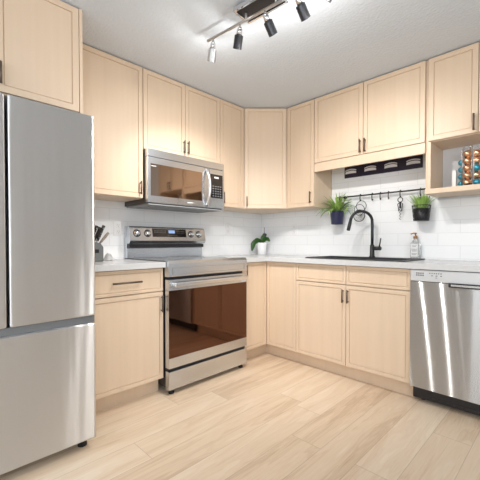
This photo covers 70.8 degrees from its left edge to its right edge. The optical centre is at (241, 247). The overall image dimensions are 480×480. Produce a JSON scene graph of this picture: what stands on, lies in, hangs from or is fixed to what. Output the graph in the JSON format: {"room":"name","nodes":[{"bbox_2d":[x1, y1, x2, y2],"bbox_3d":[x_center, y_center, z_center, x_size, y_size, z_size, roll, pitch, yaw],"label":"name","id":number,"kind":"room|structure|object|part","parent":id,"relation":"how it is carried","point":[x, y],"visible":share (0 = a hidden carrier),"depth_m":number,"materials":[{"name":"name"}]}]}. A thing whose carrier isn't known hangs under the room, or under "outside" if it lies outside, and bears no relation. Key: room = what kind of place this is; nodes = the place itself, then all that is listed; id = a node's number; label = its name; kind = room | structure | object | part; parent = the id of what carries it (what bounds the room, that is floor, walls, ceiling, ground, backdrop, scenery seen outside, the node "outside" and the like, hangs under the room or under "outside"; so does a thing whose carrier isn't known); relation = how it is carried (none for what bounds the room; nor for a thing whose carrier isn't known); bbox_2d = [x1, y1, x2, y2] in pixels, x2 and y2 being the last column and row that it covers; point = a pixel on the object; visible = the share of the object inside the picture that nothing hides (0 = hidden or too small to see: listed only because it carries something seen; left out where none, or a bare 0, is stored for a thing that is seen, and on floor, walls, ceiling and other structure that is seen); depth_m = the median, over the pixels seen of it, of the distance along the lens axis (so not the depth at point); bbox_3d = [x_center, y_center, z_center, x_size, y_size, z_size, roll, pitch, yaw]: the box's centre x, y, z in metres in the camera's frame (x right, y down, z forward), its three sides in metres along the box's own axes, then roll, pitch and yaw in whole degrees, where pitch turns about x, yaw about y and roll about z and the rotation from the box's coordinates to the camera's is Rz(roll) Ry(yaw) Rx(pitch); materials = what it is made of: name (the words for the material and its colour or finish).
{"room":"kitchen","nodes":[
{"label":"kitchen","id":0,"kind":"room"},
{"bbox_2d":[94,200,260,258],"bbox_3d":[-1.532,-0.161,2.216,0.108,2.346,5.100,1,1,45],"label":"wall","id":1,"kind":"structure","parent":0,"point":[244,227],"depth_m":3.21,"materials":[{"name":"tile"}]},
{"bbox_2d":[0,0,78,112],"bbox_3d":[-1.387,-1.035,1.808,0.663,0.574,0.774,1,1,45],"label":"upper cabinet","id":2,"kind":"object","parent":1,"relation":"attached to","point":[39,39],"visible":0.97,"depth_m":1.74,"materials":[{"name":"brown wood"}]},
{"bbox_3d":[-1.147,-0.833,1.603,0.030,0.104,0.012,1,1,45],"label":"handle","id":3,"kind":"part","parent":2,"relation":"part of","materials":[{"name":"brown metal"}]},
{"bbox_2d":[83,44,142,201],"bbox_3d":[-1.020,-0.848,2.403,0.339,0.968,0.541,1,1,45],"label":"upper cabinet","id":4,"kind":"object","parent":1,"relation":"attached to","point":[112,85],"visible":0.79,"depth_m":2.35,"materials":[{"name":"brown wood"}]},
{"bbox_2d":[114,221,122,235],"bbox_3d":[-0.985,-0.154,2.687,0.008,0.116,0.072,1,1,45],"label":"wall outlet","id":5,"kind":"object","parent":1,"relation":"attached to","point":[118,231],"visible":1,"depth_m":2.69,"materials":[{"name":"white plastic"}]},
{"bbox_2d":[142,68,219,163],"bbox_3d":[-0.560,-1.040,2.863,0.339,0.599,0.758,1,1,45],"label":"upper cabinet","id":6,"kind":"object","parent":1,"relation":"attached to","point":[179,118],"visible":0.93,"depth_m":2.73,"materials":[{"name":"brown wood"}]},
{"bbox_3d":[-0.603,-1.037,2.638,0.019,0.592,0.375,1,1,45],"label":"door","id":7,"kind":"part","parent":6,"relation":"part of","materials":[{"name":"brown wood"}]},
{"bbox_2d":[125,148,223,212],"bbox_3d":[-0.531,-0.531,2.841,0.422,0.414,0.752,1,1,45],"label":"microwave","id":8,"kind":"object","parent":6,"relation":"attached to","point":[171,181],"visible":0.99,"depth_m":2.69,"materials":[{"name":"grey metal"}]},
{"bbox_3d":[-0.492,-0.508,2.689,0.031,0.337,0.590,1,1,45],"label":"door","id":9,"kind":"part","parent":8,"relation":"part of","materials":[{"name":"silver metal"}]},
{"bbox_3d":[-0.281,-0.510,2.840,0.066,0.325,0.023,1,1,45],"label":"handle","id":10,"kind":"part","parent":8,"relation":"part of","materials":[{"name":"silver metal"}]},
{"bbox_3d":[-0.220,-0.535,2.940,0.002,0.204,0.139,1,1,45],"label":"control panel","id":11,"kind":"part","parent":8,"relation":"part of","materials":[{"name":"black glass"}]},
{"bbox_3d":[-0.227,-0.512,2.957,0.031,0.337,0.160,1,1,45],"label":"control frame","id":12,"kind":"part","parent":8,"relation":"part of","materials":[{"name":"silver metal"}]},
{"bbox_3d":[-0.336,-1.041,2.907,0.019,0.592,0.376,1,1,45],"label":"door","id":13,"kind":"part","parent":6,"relation":"part of","materials":[{"name":"brown wood"}]},
{"bbox_2d":[225,223,229,234],"bbox_3d":[-0.147,-0.199,3.532,0.008,0.116,0.072,1,1,45],"label":"wall outlet","id":14,"kind":"object","parent":1,"relation":"attached to","point":[227,225],"visible":1,"depth_m":3.52,"materials":[{"name":"white plastic"}]},
{"bbox_2d":[220,99,243,210],"bbox_3d":[-0.185,-0.862,3.245,0.339,0.968,0.302,1,1,45],"label":"upper cabinet","id":15,"kind":"object","parent":1,"relation":"attached to","point":[231,115],"visible":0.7,"depth_m":3.15,"materials":[{"name":"brown wood"}]},
{"bbox_2d":[0,352,479,479],"bbox_3d":[0.169,1.080,0.550,4.900,0.080,5.100,1,1,45],"label":"floor","id":16,"kind":"structure","parent":0,"point":[272,417],"depth_m":1.86,"materials":[{"name":"brown wood"}]},
{"bbox_2d":[0,92,95,474],"bbox_3d":[-1.297,0.175,1.739,0.822,1.690,0.745,1,1,45],"label":"refrigerator","id":17,"kind":"object","parent":16,"relation":"on","point":[48,359],"visible":1,"depth_m":1.55,"materials":[{"name":"grey metal"}]},
{"bbox_3d":[-1.162,-0.155,1.335,0.069,1.006,0.369,1,1,45],"label":"door","id":18,"kind":"part","parent":17,"relation":"part of","materials":[{"name":"metal"}]},
{"bbox_3d":[-1.030,0.678,1.483,0.069,0.588,0.745,1,1,45],"label":"freezer drawer","id":19,"kind":"part","parent":17,"relation":"part of","materials":[{"name":"metal"}]},
{"bbox_3d":[-0.897,-0.159,1.603,0.069,1.006,0.368,1,1,45],"label":"door","id":20,"kind":"part","parent":17,"relation":"part of","materials":[{"name":"metal"}]},
{"bbox_2d":[78,9,82,113],"bbox_3d":[-1.116,-0.157,2.112,0.628,2.340,0.017,1,1,45],"label":"end panel","id":21,"kind":"object","parent":16,"relation":"on","point":[79,10],"visible":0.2,"depth_m":1.88,"materials":[{"name":"brown wood"}]},
{"bbox_2d":[94,268,163,411],"bbox_3d":[-0.925,0.573,2.330,0.611,0.874,0.540,1,1,45],"label":"base cabinet","id":22,"kind":"object","parent":16,"relation":"on","point":[129,304],"visible":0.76,"depth_m":2.15,"materials":[{"name":"brown wood"}]},
{"bbox_3d":[-0.718,0.219,2.121,0.032,0.012,0.194,1,1,45],"label":"handle","id":23,"kind":"part","parent":22,"relation":"part of","materials":[{"name":"brown metal"}]},
{"bbox_3d":[-0.737,0.220,2.137,0.019,0.155,0.536,1,1,45],"label":"drawer","id":24,"kind":"part","parent":22,"relation":"part of","materials":[{"name":"brown wood"}]},
{"bbox_2d":[95,259,165,271],"bbox_3d":[-0.925,0.115,2.322,0.611,0.038,0.540,1,1,45],"label":"countertop","id":25,"kind":"structure","parent":22,"relation":"on","point":[117,264],"depth_m":2.16,"materials":[{"name":"stone"}]},
{"bbox_2d":[95,242,102,261],"bbox_3d":[-1.050,0.020,2.345,0.106,0.149,0.137,1,1,45],"label":"knife block","id":26,"kind":"object","parent":25,"relation":"on","point":[98,247],"visible":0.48,"depth_m":2.33,"materials":[{"name":"black plastic"}]},
{"bbox_2d":[95,227,100,240],"bbox_3d":[-1.028,-0.094,2.398,0.024,0.115,0.065,1,1,45],"label":"kitchen knife","id":27,"kind":"object","parent":26,"relation":"in","point":[99,228],"visible":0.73,"depth_m":2.39,"materials":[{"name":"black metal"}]},
{"bbox_2d":[96,225,104,242],"bbox_3d":[-0.995,-0.099,2.375,0.024,0.127,0.070,1,1,45],"label":"kitchen knife","id":28,"kind":"object","parent":26,"relation":"in","point":[103,226],"visible":0.98,"depth_m":2.37,"materials":[{"name":"black metal"}]},
{"bbox_2d":[99,232,108,242],"bbox_3d":[-0.966,-0.071,2.372,0.021,0.083,0.070,1,1,45],"label":"kitchen knife","id":29,"kind":"object","parent":26,"relation":"in","point":[107,233],"visible":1,"depth_m":2.37,"materials":[{"name":"brown wood"}]},
{"bbox_2d":[103,253,114,259],"bbox_3d":[-0.998,0.064,2.531,0.085,0.053,0.075,1,1,45],"label":"crumpled cloth","id":30,"kind":"object","parent":25,"relation":"on","point":[107,256],"visible":0.92,"depth_m":2.51,"materials":[{"name":"white fabric"}]},
{"bbox_3d":[-0.544,0.381,2.303,0.028,0.114,0.012,1,1,45],"label":"handle","id":31,"kind":"part","parent":22,"relation":"part of","materials":[{"name":"brown metal"}]},
{"bbox_2d":[124,226,247,393],"bbox_3d":[-0.438,0.413,2.764,0.686,1.178,0.759,1,1,45],"label":"electric range","id":32,"kind":"object","parent":16,"relation":"on","point":[205,312],"visible":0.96,"depth_m":2.57,"materials":[{"name":"silver metal"}]},
{"bbox_3d":[-0.625,-0.129,2.930,0.017,0.069,0.340,1,1,45],"label":"display panel","id":33,"kind":"part","parent":32,"relation":"part of","materials":[{"name":"black glass"}]},
{"bbox_2d":[125,256,237,262],"bbox_3d":[-0.457,0.089,2.779,0.626,0.016,0.759,1,1,45],"label":"cooktop","id":34,"kind":"object","parent":32,"relation":"in","point":[168,259],"depth_m":2.65,"materials":[{"name":"grey glass"}]},
{"bbox_3d":[-0.244,0.518,2.574,0.043,0.608,0.759,1,1,45],"label":"oven door","id":35,"kind":"part","parent":32,"relation":"part of","materials":[{"name":"silver metal"}]},
{"bbox_3d":[-0.243,0.907,2.580,0.046,0.126,0.759,1,1,45],"label":"storage drawer","id":36,"kind":"part","parent":32,"relation":"part of","materials":[{"name":"silver metal"}]},
{"bbox_3d":[-0.227,0.155,2.551,0.004,0.046,0.699,1,1,45],"label":"apron trim","id":37,"kind":"part","parent":32,"relation":"part of","materials":[{"name":"grey metal"}]},
{"bbox_3d":[-0.210,0.246,2.536,0.046,0.032,0.709,1,1,45],"label":"handle","id":38,"kind":"part","parent":32,"relation":"part of","materials":[{"name":"silver metal"}]},
{"bbox_2d":[242,261,300,362],"bbox_3d":[0.228,0.557,3.284,0.904,0.874,0.904,1,1,45],"label":"base cabinet","id":39,"kind":"object","parent":16,"relation":"on","point":[271,286],"visible":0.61,"depth_m":3.01,"materials":[{"name":"brown wood"}]},
{"bbox_3d":[0.107,0.507,2.994,0.019,0.759,0.320,1,1,45],"label":"door","id":40,"kind":"part","parent":39,"relation":"part of","materials":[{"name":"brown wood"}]},
{"bbox_3d":[0.351,0.507,2.995,0.322,0.759,0.019,1,1,45],"label":"door","id":41,"kind":"part","parent":39,"relation":"part of","materials":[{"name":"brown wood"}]},
{"bbox_2d":[216,254,479,271],"bbox_3d":[0.775,0.108,2.734,2.446,0.038,0.904,1,1,45],"label":"countertop","id":42,"kind":"structure","parent":39,"relation":"on","point":[427,264],"depth_m":2.40,"materials":[{"name":"stone"}]},
{"bbox_2d":[251,228,269,254],"bbox_3d":[0.204,-0.075,3.686,0.125,0.295,0.177,1,1,45],"label":"potted orchid","id":43,"kind":"object","parent":42,"relation":"on","point":[261,246],"visible":1,"depth_m":3.67,"materials":[{"name":"white ceramic"}]},
{"bbox_3d":[0.219,0.007,3.701,0.109,0.130,0.109,1,1,45],"label":"pot","id":44,"kind":"part","parent":43,"relation":"part of","materials":[{"name":"white ceramic"}]},
{"bbox_2d":[347,210,381,256],"bbox_3d":[1.036,-0.123,2.869,0.281,0.401,0.084,0,1,15],"label":"kitchen faucet","id":45,"kind":"object","parent":42,"relation":"on","point":[373,248],"visible":0.98,"depth_m":2.86,"materials":[{"name":"black metal"}]},
{"bbox_3d":[1.016,-0.173,2.870,0.207,0.301,0.024,0,1,3],"label":"spout","id":46,"kind":"part","parent":45,"relation":"part of","materials":[{"name":"black metal"}]},
{"bbox_2d":[305,256,424,261],"bbox_3d":[0.980,0.196,2.746,0.810,0.230,0.430,1,1,45],"label":"sink","id":47,"kind":"object","parent":42,"relation":"in","point":[318,257],"visible":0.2,"depth_m":2.73,"materials":[{"name":"black metal"}]},
{"bbox_2d":[410,233,420,257],"bbox_3d":[1.385,-0.017,2.697,0.068,0.212,0.061,1,1,45],"label":"soap dispenser","id":48,"kind":"object","parent":42,"relation":"on","point":[415,245],"visible":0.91,"depth_m":2.68,"materials":[{"name":"clear glass"}]},
{"bbox_2d":[296,263,413,396],"bbox_3d":[0.980,0.566,2.747,0.917,0.874,0.609,1,1,45],"label":"base cabinet","id":49,"kind":"object","parent":16,"relation":"on","point":[353,322],"visible":0.88,"depth_m":2.50,"materials":[{"name":"brown wood"}]},
{"bbox_3d":[0.629,0.203,2.714,0.454,0.141,0.019,1,1,45],"label":"false drawer","id":50,"kind":"part","parent":49,"relation":"part of","materials":[{"name":"brown wood"}]},
{"bbox_3d":[0.629,0.586,2.720,0.454,0.611,0.019,1,1,45],"label":"door","id":51,"kind":"part","parent":49,"relation":"part of","materials":[{"name":"brown wood"}]},
{"bbox_3d":[0.790,0.364,2.524,0.012,0.100,0.030,1,1,45],"label":"handle","id":52,"kind":"part","parent":49,"relation":"part of","materials":[{"name":"brown metal"}]},
{"bbox_3d":[0.955,0.591,2.397,0.457,0.611,0.019,1,1,45],"label":"door","id":53,"kind":"part","parent":49,"relation":"part of","materials":[{"name":"brown wood"}]},
{"bbox_3d":[0.955,0.208,2.390,0.457,0.141,0.019,1,1,45],"label":"false drawer","id":54,"kind":"part","parent":49,"relation":"part of","materials":[{"name":"brown wood"}]},
{"bbox_2d":[410,269,479,415],"bbox_3d":[1.518,0.576,2.199,0.606,0.872,0.608,1,1,45],"label":"dishwasher","id":55,"kind":"object","parent":16,"relation":"on","point":[444,305],"visible":0.98,"depth_m":2.06,"materials":[{"name":"silver metal"}]},
{"bbox_3d":[1.365,0.954,2.051,0.600,0.078,0.022,1,1,45],"label":"kick plate","id":56,"kind":"part","parent":55,"relation":"part of","materials":[{"name":"black plastic"}]},
{"bbox_3d":[1.395,0.972,2.004,0.475,0.006,0.004,1,1,45],"label":"kick trim","id":57,"kind":"part","parent":55,"relation":"part of","materials":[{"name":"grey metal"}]},
{"bbox_3d":[1.338,0.227,1.959,0.242,0.027,0.018,1,1,45],"label":"pocket handle","id":58,"kind":"part","parent":55,"relation":"part of","materials":[{"name":"black plastic"}]},
{"bbox_2d":[60,0,479,108],"bbox_3d":[0.169,-1.356,0.509,4.900,0.100,5.100,1,1,45],"label":"ceiling","id":59,"kind":"structure","parent":0,"point":[343,44],"depth_m":2.16,"materials":[{"name":"paint"}]},
{"bbox_2d":[207,0,331,62],"bbox_3d":[0.236,-1.230,1.714,1.184,0.192,0.159,1,1,40],"label":"track light","id":60,"kind":"object","parent":59,"relation":"attached to","point":[249,11],"visible":1,"depth_m":1.83,"materials":[{"name":"black metal"}]},
{"bbox_3d":[0.100,-1.303,1.812,0.270,0.022,0.136,1,1,40],"label":"frame","id":61,"kind":"part","parent":60,"relation":"part of","materials":[{"name":"silver metal"}]},
{"bbox_2d":[261,154,479,260],"bbox_3d":[1.962,-0.162,2.268,4.800,2.346,0.108,1,1,45],"label":"wall","id":62,"kind":"structure","parent":0,"point":[452,230],"depth_m":2.92,"materials":[{"name":"tile"}]},
{"bbox_2d":[226,108,301,213],"bbox_3d":[0.226,-0.866,3.473,0.602,0.967,0.603,1,1,45],"label":"upper cabinet","id":63,"kind":"object","parent":62,"relation":"attached to","point":[265,129],"visible":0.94,"depth_m":3.26,"materials":[{"name":"brown wood"}]},
{"bbox_3d":[0.228,-0.863,3.266,0.398,0.961,0.019,0,1,0],"label":"door","id":64,"kind":"part","parent":63,"relation":"part of","materials":[{"name":"brown wood"}]},
{"bbox_2d":[292,224,296,234],"bbox_3d":[0.556,-0.197,3.578,0.072,0.116,0.008,1,1,45],"label":"wall outlet","id":65,"kind":"object","parent":62,"relation":"attached to","point":[294,226],"visible":1,"depth_m":3.57,"materials":[{"name":"white plastic"}]},
{"bbox_2d":[287,99,331,210],"bbox_3d":[0.641,-0.862,3.248,0.302,0.968,0.339,1,1,45],"label":"upper cabinet","id":66,"kind":"object","parent":62,"relation":"attached to","point":[306,188],"visible":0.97,"depth_m":3.15,"materials":[{"name":"brown wood"}]},
{"bbox_3d":[0.550,-0.861,3.157,0.298,0.961,0.019,1,1,45],"label":"door","id":67,"kind":"part","parent":66,"relation":"part of","materials":[{"name":"brown wood"}]},
{"bbox_2d":[314,60,426,171],"bbox_3d":[1.075,-1.009,2.816,0.914,0.659,0.339,1,1,45],"label":"upper cabinet","id":68,"kind":"object","parent":62,"relation":"attached to","point":[381,118],"visible":0.98,"depth_m":2.66,"materials":[{"name":"brown wood"}]},
{"bbox_3d":[0.821,-1.049,2.885,0.452,0.575,0.019,1,1,45],"label":"door","id":69,"kind":"part","parent":68,"relation":"part of","materials":[{"name":"brown wood"}]},
{"bbox_3d":[0.951,-0.823,2.726,0.012,0.108,0.032,1,1,45],"label":"handle","id":70,"kind":"part","parent":68,"relation":"part of","materials":[{"name":"brown metal"}]},
{"bbox_3d":[0.985,-0.716,2.730,0.914,0.076,0.019,1,1,45],"label":"light rail","id":71,"kind":"part","parent":68,"relation":"part of","materials":[{"name":"brown wood"}]},
{"bbox_3d":[1.146,-1.044,2.563,0.455,0.575,0.019,1,1,45],"label":"door","id":72,"kind":"part","parent":68,"relation":"part of","materials":[{"name":"brown wood"}]},
{"bbox_2d":[337,188,425,198],"bbox_3d":[1.206,-0.466,2.900,0.828,0.032,0.050,1,1,45],"label":"rail","id":73,"kind":"object","parent":62,"relation":"attached to","point":[344,197],"visible":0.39,"depth_m":2.86,"materials":[{"name":"black metal"}]},
{"bbox_3d":[1.305,-0.445,2.776,0.008,0.066,0.029,1,1,45],"label":"hook","id":74,"kind":"object","parent":73,"relation":"hanging from","visible":0},
{"bbox_2d":[397,197,402,219],"bbox_3d":[1.302,-0.323,2.775,0.048,0.190,0.016,1,1,45],"label":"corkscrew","id":75,"kind":"object","parent":74,"relation":"hanging from","point":[399,203],"visible":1,"depth_m":2.77,"materials":[{"name":"grey metal"}]},
{"bbox_3d":[1.413,-0.442,2.668,0.008,0.068,0.029,1,1,45],"label":"hook","id":76,"kind":"object","parent":73,"relation":"hanging from","visible":0},
{"bbox_2d":[408,193,435,220],"bbox_3d":[1.387,-0.326,2.616,0.224,0.228,0.192,1,1,45],"label":"grass plant","id":77,"kind":"object","parent":76,"relation":"hanging from","point":[420,212],"visible":0.99,"depth_m":2.59,"materials":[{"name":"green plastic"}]},
{"bbox_3d":[1.400,-0.260,2.634,0.115,0.093,0.115,1,1,45],"label":"pot","id":78,"kind":"part","parent":77,"relation":"part of","materials":[{"name":"black plastic"}]},
{"bbox_3d":[0.920,-0.451,3.158,0.008,0.068,0.029,1,1,45],"label":"hook","id":79,"kind":"object","parent":73,"relation":"hanging from","visible":0},
{"bbox_2d":[316,192,354,224],"bbox_3d":[0.792,-0.371,3.110,0.377,0.308,0.332,1,1,45],"label":"potted fern","id":80,"kind":"object","parent":79,"relation":"hanging from","point":[337,216],"visible":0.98,"depth_m":3.09,"materials":[{"name":"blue plant"}]},
{"bbox_2d":[330,211,344,224],"bbox_3d":[0.886,-0.279,3.138,0.131,0.122,0.131,1,1,45],"label":"pot","id":81,"kind":"object","parent":80,"relation":"attached to","point":[337,217],"depth_m":3.09,"materials":[{"name":"blue ceramic"}]},
{"bbox_2d":[345,154,422,178],"bbox_3d":[1.201,-0.699,2.923,0.670,0.107,0.018,1,1,45],"label":"board","id":82,"kind":"object","parent":62,"relation":"attached to","point":[412,162],"visible":0.98,"depth_m":2.89,"materials":[{"name":"black wood"}]},
{"bbox_2d":[425,42,479,197],"bbox_3d":[1.620,-0.856,2.278,0.620,0.948,0.339,1,1,45],"label":"upper cabinet","id":83,"kind":"object","parent":62,"relation":"attached to","point":[453,77],"visible":1,"depth_m":2.32,"materials":[{"name":"brown wood"}]},
{"bbox_3d":[1.431,-0.584,2.492,0.018,0.330,0.306,1,1,45],"label":"panel","id":84,"kind":"part","parent":83,"relation":"part of","materials":[{"name":"brown wood"}]},
{"bbox_2d":[425,184,479,197],"bbox_3d":[1.631,-0.399,2.296,0.620,0.034,0.308,1,1,45],"label":"shelf","id":85,"kind":"object","parent":83,"relation":"attached to","point":[474,189],"depth_m":2.33,"materials":[{"name":"brown wood"}]},
{"bbox_3d":[1.427,-1.039,2.285,0.292,0.575,0.019,1,1,45],"label":"door","id":86,"kind":"part","parent":83,"relation":"part of","materials":[{"name":"brown wood"}]},
{"bbox_2d":[452,170,457,185],"bbox_3d":[1.539,-0.488,2.441,0.026,0.138,0.040,1,1,45],"label":"box","id":87,"kind":"object","parent":83,"relation":"on","point":[454,173],"visible":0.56,"depth_m":2.42,"materials":[{"name":"white"}]},
{"bbox_3d":[1.736,-0.583,2.401,0.542,0.329,0.006,1,1,45],"label":"panel","id":88,"kind":"part","parent":83,"relation":"part of","materials":[{"name":"paint"}]},
{"bbox_2d":[461,145,479,184],"bbox_3d":[1.591,-0.567,2.352,0.159,0.300,0.159,1,1,45],"label":"rack","id":89,"kind":"object","parent":83,"relation":"on","point":[471,178],"visible":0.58,"depth_m":2.35,"materials":[{"name":"grey metal"}]},
{"bbox_2d":[463,179,470,184],"bbox_3d":[1.546,-0.451,2.322,0.031,0.049,0.049,-1,1,-35],"label":"capsule","id":90,"kind":"object","parent":89,"relation":"in","point":[467,181],"visible":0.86,"depth_m":2.31,"materials":[{"name":"orange metal"}]},
{"bbox_2d":[463,172,470,178],"bbox_3d":[1.546,-0.500,2.321,0.031,0.049,0.049,-1,1,-35],"label":"capsule","id":91,"kind":"object","parent":89,"relation":"in","point":[466,175],"visible":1,"depth_m":2.31,"materials":[{"name":"orange metal"}]},
{"bbox_2d":[463,165,470,171],"bbox_3d":[1.546,-0.550,2.321,0.031,0.049,0.049,-1,1,-35],"label":"capsule","id":92,"kind":"object","parent":89,"relation":"in","point":[466,168],"visible":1,"depth_m":2.31,"materials":[{"name":"orange metal"}]},
{"bbox_2d":[463,157,470,164],"bbox_3d":[1.546,-0.599,2.320,0.031,0.049,0.049,-1,1,-35],"label":"capsule","id":93,"kind":"object","parent":89,"relation":"in","point":[467,160],"visible":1,"depth_m":2.31,"materials":[{"name":"orange metal"}]},
{"bbox_2d":[463,150,471,156],"bbox_3d":[1.546,-0.649,2.319,0.031,0.049,0.049,-1,1,-35],"label":"capsule","id":94,"kind":"object","parent":89,"relation":"in","point":[467,153],"visible":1,"depth_m":2.31,"materials":[{"name":"orange metal"}]},
{"bbox_2d":[473,171,479,177],"bbox_3d":[1.607,-0.500,2.300,0.049,0.048,0.031,0,1,-17],"label":"capsule","id":95,"kind":"object","parent":89,"relation":"in","point":[476,173],"visible":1,"depth_m":2.29,"materials":[{"name":"orange metal"}]},
{"bbox_2d":[473,164,479,170],"bbox_3d":[1.607,-0.549,2.300,0.049,0.048,0.031,0,1,-17],"label":"capsule","id":96,"kind":"object","parent":89,"relation":"in","point":[476,167],"visible":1,"depth_m":2.29,"materials":[{"name":"teal metal"}]},
{"bbox_2d":[473,157,479,163],"bbox_3d":[1.607,-0.599,2.299,0.049,0.048,0.031,0,1,-17],"label":"capsule","id":97,"kind":"object","parent":89,"relation":"in","point":[476,160],"visible":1,"depth_m":2.29,"materials":[{"name":"orange metal"}]},
{"bbox_2d":[473,150,479,156],"bbox_3d":[1.607,-0.648,2.298,0.049,0.048,0.031,0,1,-17],"label":"capsule","id":98,"kind":"object","parent":89,"relation":"in","point":[476,153],"visible":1,"depth_m":2.29,"materials":[{"name":"orange metal"}]},
{"bbox_2d":[474,179,479,183],"bbox_3d":[1.607,-0.450,2.301,0.049,0.048,0.031,0,1,-17],"label":"capsule","id":99,"kind":"object","parent":89,"relation":"in","point":[476,181],"visible":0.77,"depth_m":2.29,"materials":[{"name":"teal metal"}]},
{"bbox_3d":[1.500,-0.814,2.182,0.012,0.108,0.032,1,1,45],"label":"handle","id":100,"kind":"part","parent":83,"relation":"part of","materials":[{"name":"brown metal"}]},
{"bbox_3d":[1.641,-1.036,2.073,0.303,0.575,0.019,1,1,45],"label":"door","id":101,"kind":"part","parent":83,"relation":"part of","materials":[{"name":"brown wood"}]},
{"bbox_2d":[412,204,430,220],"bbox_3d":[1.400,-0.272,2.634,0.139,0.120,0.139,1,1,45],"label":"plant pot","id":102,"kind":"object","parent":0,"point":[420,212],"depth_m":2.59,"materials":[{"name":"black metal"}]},
{"bbox_3d":[1.061,-0.449,3.017,0.008,0.066,0.029,1,1,45],"label":"hook","id":103,"kind":"object","parent":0,"visible":0},
{"bbox_2d":[353,201,366,221],"bbox_3d":[1.062,-0.328,3.023,0.115,0.189,0.040,1,1,45],"label":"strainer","id":104,"kind":"object","parent":103,"relation":"hanging from","point":[360,215],"visible":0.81,"depth_m":3.03,"materials":[{"name":"grey metal"}]}
]}

